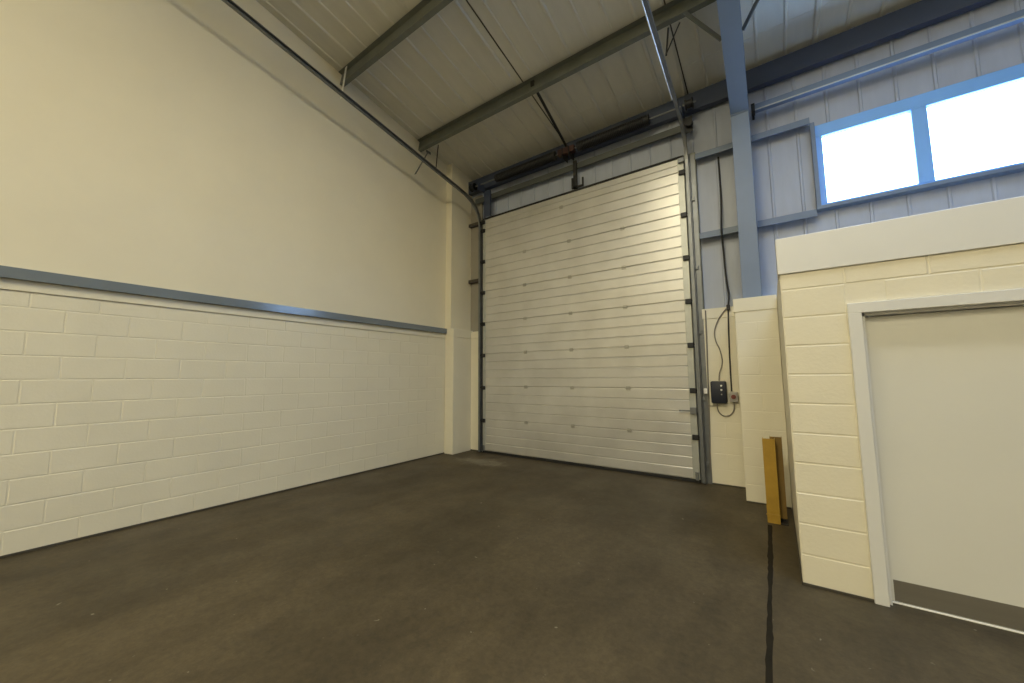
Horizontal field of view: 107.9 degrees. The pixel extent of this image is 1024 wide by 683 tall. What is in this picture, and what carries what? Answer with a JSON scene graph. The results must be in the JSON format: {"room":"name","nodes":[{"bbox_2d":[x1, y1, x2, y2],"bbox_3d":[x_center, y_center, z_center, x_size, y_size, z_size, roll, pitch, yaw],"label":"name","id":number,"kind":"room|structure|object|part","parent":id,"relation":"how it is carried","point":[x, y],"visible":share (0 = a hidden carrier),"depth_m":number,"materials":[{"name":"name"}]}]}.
{"room":"warehouse interior","nodes":[
{"label":"warehouse interior","id":0,"kind":"room"},
{"bbox_2d":[0,0,472,555],"bbox_3d":[-5.753,-2.662,2.073,0.548,8.911,16.600,-4,-7,35],"label":"wall","id":1,"kind":"structure","parent":0,"point":[166,144],"depth_m":4.59,"materials":[{"name":"beige paint"}]},
{"bbox_2d":[0,452,443,558],"bbox_3d":[-5.844,1.741,1.425,0.008,0.022,15.488,-4,-7,35],"label":"baseboard","id":2,"kind":"structure","parent":1,"relation":"attached to","point":[182,514],"depth_m":4.29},
{"bbox_2d":[0,265,446,333],"bbox_3d":[-5.830,-0.788,1.668,0.057,0.103,15.428,-4,-7,35],"label":"wall rail","id":3,"kind":"object","parent":1,"relation":"attached to","point":[5,271],"visible":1,"depth_m":4.37,"materials":[{"name":"grey metal"}]},
{"bbox_2d":[222,0,482,451],"bbox_3d":[-2.489,-1.182,5.805,0.319,6.628,6.061,-4,-7,35],"label":"door track","id":4,"kind":"object","parent":1,"relation":"attached to","point":[230,3],"visible":0.94,"depth_m":7.01,"materials":[{"name":"metal"}]},
{"bbox_2d":[0,450,1023,682],"bbox_3d":[-0.754,1.541,-1.753,12.600,0.250,16.700,-4,-7,35],"label":"floor","id":5,"kind":"structure","parent":0,"point":[470,566],"depth_m":2.66,"materials":[{"name":"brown concrete"}]},
{"bbox_2d":[765,525,773,682],"bbox_3d":[0.400,1.634,0.577,0.049,0.012,8.160,-4,-7,34],"label":"trim","id":6,"kind":"structure","parent":5,"relation":"on","point":[769,633],"depth_m":2.40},
{"bbox_2d":[762,435,788,525],"bbox_3d":[2.867,1.495,4.069,0.190,0.895,0.232,-4,-7,35],"label":"post","id":7,"kind":"object","parent":5,"relation":"on","point":[776,513],"visible":1,"depth_m":4.01,"materials":[{"name":"yellow paint"}]},
{"bbox_3d":[2.879,1.924,4.032,0.180,0.034,0.215,-4,-7,35],"label":"plate","id":8,"kind":"part","parent":7,"relation":"part of","materials":[{"name":"metal"}]},
{"bbox_2d":[256,0,920,179],"bbox_3d":[-0.821,-6.140,-1.042,12.600,2.884,16.650,-4,-7,35],"label":"ceiling","id":9,"kind":"structure","parent":0,"point":[469,53],"depth_m":5.71,"materials":[{"name":"white metal"}]},
{"bbox_2d":[536,92,566,146],"bbox_3d":[0.718,-3.961,6.666,0.035,0.473,1.232,-4,-7,34],"label":"bar","id":10,"kind":"object","parent":9,"relation":"attached to","point":[538,93],"visible":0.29,"depth_m":6.64,"materials":[{"name":"metal"}]},
{"bbox_2d":[471,0,1023,508],"bbox_3d":[3.674,-1.195,4.906,12.600,6.400,0.838,-4,-7,35],"label":"wall","id":11,"kind":"structure","parent":0,"point":[782,162],"depth_m":5.22,"materials":[{"name":"grey metal"}]},
{"bbox_2d":[468,279,477,283],"bbox_3d":[-0.843,-1.354,8.400,0.293,0.070,0.089,-4,-7,35],"label":"rail","id":12,"kind":"object","parent":11,"relation":"attached to","point":[473,281],"visible":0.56,"depth_m":8.37,"materials":[{"name":"brown metal"}]},
{"bbox_2d":[469,222,477,228],"bbox_3d":[-0.852,-2.659,8.524,0.293,0.070,0.089,-4,-7,35],"label":"rail","id":13,"kind":"object","parent":11,"relation":"attached to","point":[473,225],"visible":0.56,"depth_m":8.51,"materials":[{"name":"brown metal"}]},
{"bbox_2d":[475,126,680,204],"bbox_3d":[1.041,-3.308,7.273,4.480,0.110,0.138,-4,-7,35],"label":"rail","id":14,"kind":"object","parent":11,"relation":"attached to","point":[676,130],"visible":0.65,"depth_m":6.89,"materials":[{"name":"grey metal"}]},
{"bbox_2d":[484,190,490,217],"bbox_3d":[-0.539,-3.042,8.241,0.175,0.595,0.048,-4,-7,35],"label":"post","id":15,"kind":"object","parent":14,"relation":"attached to","point":[487,194],"visible":1,"depth_m":8.21,"materials":[{"name":"metal"}]},
{"bbox_2d":[571,160,583,189],"bbox_3d":[1.230,-3.146,7.006,0.235,0.545,0.053,-4,-7,35],"label":"post","id":16,"kind":"object","parent":14,"relation":"attached to","point":[574,181],"visible":1,"depth_m":7.01,"materials":[{"name":"metal"}]},
{"bbox_2d":[480,155,700,482],"bbox_3d":[1.057,-0.326,6.877,4.210,5.078,0.115,-4,-7,35],"label":"door","id":17,"kind":"structure","parent":11,"relation":"in","point":[588,354],"depth_m":6.58,"materials":[{"name":"silver metal"}]},
{"bbox_3d":[1.025,-2.699,7.147,4.005,0.235,0.044,-4,-7,35],"label":"door panel","id":18,"kind":"part","parent":17,"relation":"part of","materials":[{"name":"silver metal"}]},
{"bbox_3d":[1.028,-2.234,7.102,4.005,0.700,0.046,-4,-7,35],"label":"door panel","id":19,"kind":"part","parent":17,"relation":"part of","materials":[{"name":"silver metal"}]},
{"bbox_3d":[1.033,-1.542,7.037,4.005,0.690,0.044,-4,-7,35],"label":"door panel","id":20,"kind":"part","parent":17,"relation":"part of","materials":[{"name":"silver metal"}]},
{"bbox_3d":[1.038,-0.858,6.971,4.005,0.685,0.044,-4,-7,35],"label":"door panel","id":21,"kind":"part","parent":17,"relation":"part of","materials":[{"name":"silver metal"}]},
{"bbox_3d":[1.042,-0.181,6.907,4.005,0.675,0.044,-4,-7,35],"label":"door panel","id":22,"kind":"part","parent":17,"relation":"part of","materials":[{"name":"silver metal"}]},
{"bbox_3d":[1.046,0.496,6.841,4.005,0.685,0.047,-4,-7,35],"label":"door panel","id":23,"kind":"part","parent":17,"relation":"part of","materials":[{"name":"silver metal"}]},
{"bbox_3d":[1.052,1.178,6.778,4.005,0.685,0.044,-4,-7,35],"label":"door panel","id":24,"kind":"part","parent":17,"relation":"part of","materials":[{"name":"silver metal"}]},
{"bbox_3d":[1.056,1.839,6.715,4.005,0.644,0.044,-4,-7,35],"label":"door panel","id":25,"kind":"part","parent":17,"relation":"part of","materials":[{"name":"silver metal"}]},
{"bbox_2d":[471,449,790,508],"bbox_3d":[1.195,2.152,6.227,5.550,0.020,0.651,-4,-7,35],"label":"baseboard","id":26,"kind":"structure","parent":11,"relation":"attached to","point":[471,449],"depth_m":5.22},
{"bbox_2d":[641,0,712,483],"bbox_3d":[1.149,-1.306,3.264,0.231,6.342,6.061,-4,-7,35],"label":"door track","id":27,"kind":"object","parent":11,"relation":"attached to","point":[700,357],"visible":1,"depth_m":5.59,"materials":[{"name":"metal"}]},
{"bbox_2d":[683,116,692,140],"bbox_3d":[2.784,-3.279,5.882,0.150,0.575,0.128,-4,-7,35],"label":"bracket","id":28,"kind":"object","parent":11,"relation":"attached to","point":[688,122],"visible":0.78,"depth_m":5.88,"materials":[{"name":"metal"}]},
{"bbox_2d":[705,310,710,469],"bbox_3d":[2.908,0.703,5.538,0.070,2.350,0.022,-4,-7,35],"label":"conduit","id":29,"kind":"object","parent":11,"relation":"attached to","point":[705,310],"visible":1,"depth_m":5.52,"materials":[{"name":"grey metal"}]},
{"bbox_2d":[695,142,732,159],"bbox_3d":[3.129,-2.918,5.768,0.522,0.100,0.146,-4,-7,35],"label":"rail","id":30,"kind":"object","parent":11,"relation":"attached to","point":[728,146],"visible":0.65,"depth_m":5.72,"materials":[{"name":"grey metal"}]},
{"bbox_2d":[710,381,727,403],"bbox_3d":[3.002,0.736,5.414,0.200,0.320,0.114,-4,-7,35],"label":"control box","id":31,"kind":"object","parent":11,"relation":"attached to","point":[718,388],"visible":1,"depth_m":5.37,"materials":[{"name":"black plastic"}]},
{"bbox_2d":[716,402,734,416],"bbox_3d":[3.082,0.976,5.373,0.232,0.214,0.042,-4,-7,35],"label":"cable","id":32,"kind":"object","parent":31,"relation":"hanging from","point":[733,402],"visible":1,"depth_m":5.37,"materials":[{"name":"black rubber"}]},
{"bbox_2d":[700,225,737,238],"bbox_3d":[3.138,-1.634,5.645,0.522,0.100,0.146,-4,-7,35],"label":"rail","id":33,"kind":"object","parent":11,"relation":"attached to","point":[733,229],"visible":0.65,"depth_m":5.60,"materials":[{"name":"grey metal"}]},
{"bbox_2d":[714,309,725,380],"bbox_3d":[3.075,0.046,5.471,0.186,1.056,0.036,-4,-7,35],"label":"cable","id":34,"kind":"object","parent":11,"relation":"attached to","point":[725,309],"visible":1,"depth_m":5.48,"materials":[{"name":"black rubber"}]},
{"bbox_2d":[717,157,729,304],"bbox_3d":[3.172,-1.687,5.600,0.064,2.363,0.178,-4,-7,35],"label":"power cable","id":35,"kind":"object","parent":11,"relation":"attached to","point":[717,157],"visible":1,"depth_m":5.58,"materials":[{"name":"black rubber"}]},
{"bbox_2d":[727,310,731,390],"bbox_3d":[3.159,0.106,5.408,0.024,1.220,0.042,3,-6,-32],"label":"power cable","id":36,"kind":"object","parent":11,"relation":"attached to","point":[727,310],"visible":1,"depth_m":5.40,"materials":[{"name":"black rubber"}]},
{"bbox_2d":[468,0,997,195],"bbox_3d":[3.873,-3.908,5.328,11.830,0.313,0.118,-4,-7,35],"label":"beam","id":37,"kind":"structure","parent":11,"relation":"attached to","point":[919,15],"depth_m":5.15,"materials":[{"name":"metal"}]},
{"bbox_2d":[469,97,695,192],"bbox_3d":[0.967,-3.546,7.103,4.620,0.213,0.254,-4,-7,35],"label":"shaft","id":38,"kind":"object","parent":37,"relation":"attached to","point":[642,121],"visible":1,"depth_m":6.81,"materials":[{"name":"metal"}]},
{"bbox_3d":[-0.679,-3.403,8.261,0.015,0.170,0.228,-4,-7,35],"label":"bearing plate","id":39,"kind":"part","parent":38,"relation":"part of","materials":[{"name":"metal"}]},
{"bbox_3d":[2.706,-3.650,5.909,0.015,0.170,0.228,-4,-7,35],"label":"bearing plate","id":40,"kind":"part","parent":38,"relation":"part of","materials":[{"name":"metal"}]},
{"bbox_2d":[729,392,738,401],"bbox_3d":[3.155,0.790,5.309,0.110,0.140,0.102,-4,-7,35],"label":"switch","id":41,"kind":"object","parent":11,"relation":"attached to","point":[733,396],"visible":1,"depth_m":5.29,"materials":[{"name":"grey plastic"}]},
{"bbox_2d":[731,102,761,297],"bbox_3d":[3.329,-2.201,5.324,0.216,3.354,0.500,-4,-7,35],"label":"steel column","id":42,"kind":"structure","parent":11,"relation":"on","point":[740,123],"depth_m":5.09,"materials":[{"name":"grey metal"}]},
{"bbox_2d":[717,0,748,115],"bbox_3d":[0.984,-4.500,2.191,0.216,2.082,7.638,-4,-7,35],"label":"rafter","id":43,"kind":"object","parent":42,"relation":"on","point":[729,11],"visible":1,"depth_m":4.67,"materials":[{"name":"blue paint"}]},
{"bbox_2d":[339,0,452,86],"bbox_3d":[2.023,-4.772,2.881,11.970,0.220,0.106,-4,-7,35],"label":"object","id":44,"kind":"structure","parent":43,"relation":"on","point":[425,10],"depth_m":5.50,"materials":[{"name":"metal"}]},
{"bbox_2d":[418,0,716,151],"bbox_3d":[2.999,-4.366,4.242,11.970,0.220,0.106,-4,-7,35],"label":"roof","id":45,"kind":"structure","parent":43,"relation":"on","point":[671,12],"depth_m":5.70,"materials":[{"name":"metal"}]},
{"bbox_2d":[415,150,430,173],"bbox_3d":[-1.784,-3.582,7.484,0.045,0.647,0.394,-4,-7,35],"label":"bracket","id":46,"kind":"object","parent":45,"relation":"hanging from","point":[427,151],"visible":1,"depth_m":7.53,"materials":[{"name":"metal"}]},
{"bbox_2d":[683,11,720,41],"bbox_3d":[2.414,-3.985,4.713,0.494,0.421,0.012,0,-5,-1],"label":"stay","id":47,"kind":"object","parent":45,"relation":"attached to","point":[687,14],"visible":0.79,"depth_m":4.71,"materials":[{"name":"metal"}]},
{"bbox_2d":[742,0,759,30],"bbox_3d":[2.891,-4.020,4.381,0.012,0.421,0.479,1,-6,-17],"label":"stay","id":48,"kind":"object","parent":45,"relation":"attached to","point":[756,2],"visible":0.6,"depth_m":4.47,"materials":[{"name":"metal"}]},
{"bbox_3d":[3.172,-3.601,5.245,0.216,0.840,0.012,-4,-7,35],"label":"plate","id":49,"kind":"part","parent":43,"relation":"part of","materials":[{"name":"blue paint"}]},
{"bbox_3d":[3.284,0.820,4.888,0.457,2.390,0.646,-4,-7,35],"label":"column casing","id":50,"kind":"part","parent":11,"relation":"part of","materials":[{"name":"beige paint"}]},
{"bbox_2d":[751,63,1023,227],"bbox_3d":[5.452,-2.450,4.125,4.645,1.395,0.193,-4,-7,35],"label":"window","id":51,"kind":"structure","parent":11,"relation":"in","point":[916,106],"depth_m":4.54,"materials":[{"name":"blue paint"}]},
{"bbox_3d":[3.802,-2.977,5.301,0.663,0.100,0.146,-4,-7,35],"label":"cladding rail","id":52,"kind":"part","parent":51,"relation":"part of","materials":[{"name":"grey metal"}]},
{"bbox_3d":[3.808,-1.688,5.180,0.657,0.100,0.146,-4,-7,35],"label":"cladding rail","id":53,"kind":"part","parent":51,"relation":"part of","materials":[{"name":"grey metal"}]},
{"bbox_3d":[5.718,-1.888,3.870,3.985,0.045,0.130,-4,-7,35],"label":"sill","id":54,"kind":"part","parent":51,"relation":"part of","materials":[{"name":"blue paint"}]},
{"bbox_2d":[751,9,1023,119],"bbox_3d":[6.083,-3.536,3.682,6.275,0.125,0.257,-4,-7,35],"label":"rail","id":55,"kind":"object","parent":11,"relation":"attached to","point":[1017,17],"visible":1,"depth_m":4.54,"materials":[{"name":"grey metal"}]},
{"bbox_2d":[775,196,1023,598],"bbox_3d":[5.450,0.406,2.214,6.212,2.677,2.583,-4,-7,35],"label":"wall","id":56,"kind":"structure","parent":0,"point":[974,248],"depth_m":2.75,"materials":[{"name":"white paint"}]},
{"bbox_2d":[792,508,874,602],"bbox_3d":[2.894,1.878,3.478,0.398,0.020,1.930,-4,-7,35],"label":"baseboard","id":57,"kind":"structure","parent":56,"relation":"attached to","point":[803,583],"depth_m":2.73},
{"bbox_2d":[847,288,1023,633],"bbox_3d":[2.980,0.736,2.423,1.080,2.094,0.163,-4,-7,35],"label":"door","id":58,"kind":"structure","parent":56,"relation":"in","point":[939,380],"depth_m":2.49,"materials":[{"name":"white paint"}]},
{"bbox_3d":[2.991,1.694,2.339,0.848,0.139,0.002,-4,-7,35],"label":"kick plate","id":59,"kind":"part","parent":58,"relation":"part of","materials":[{"name":"metal"}]}
]}

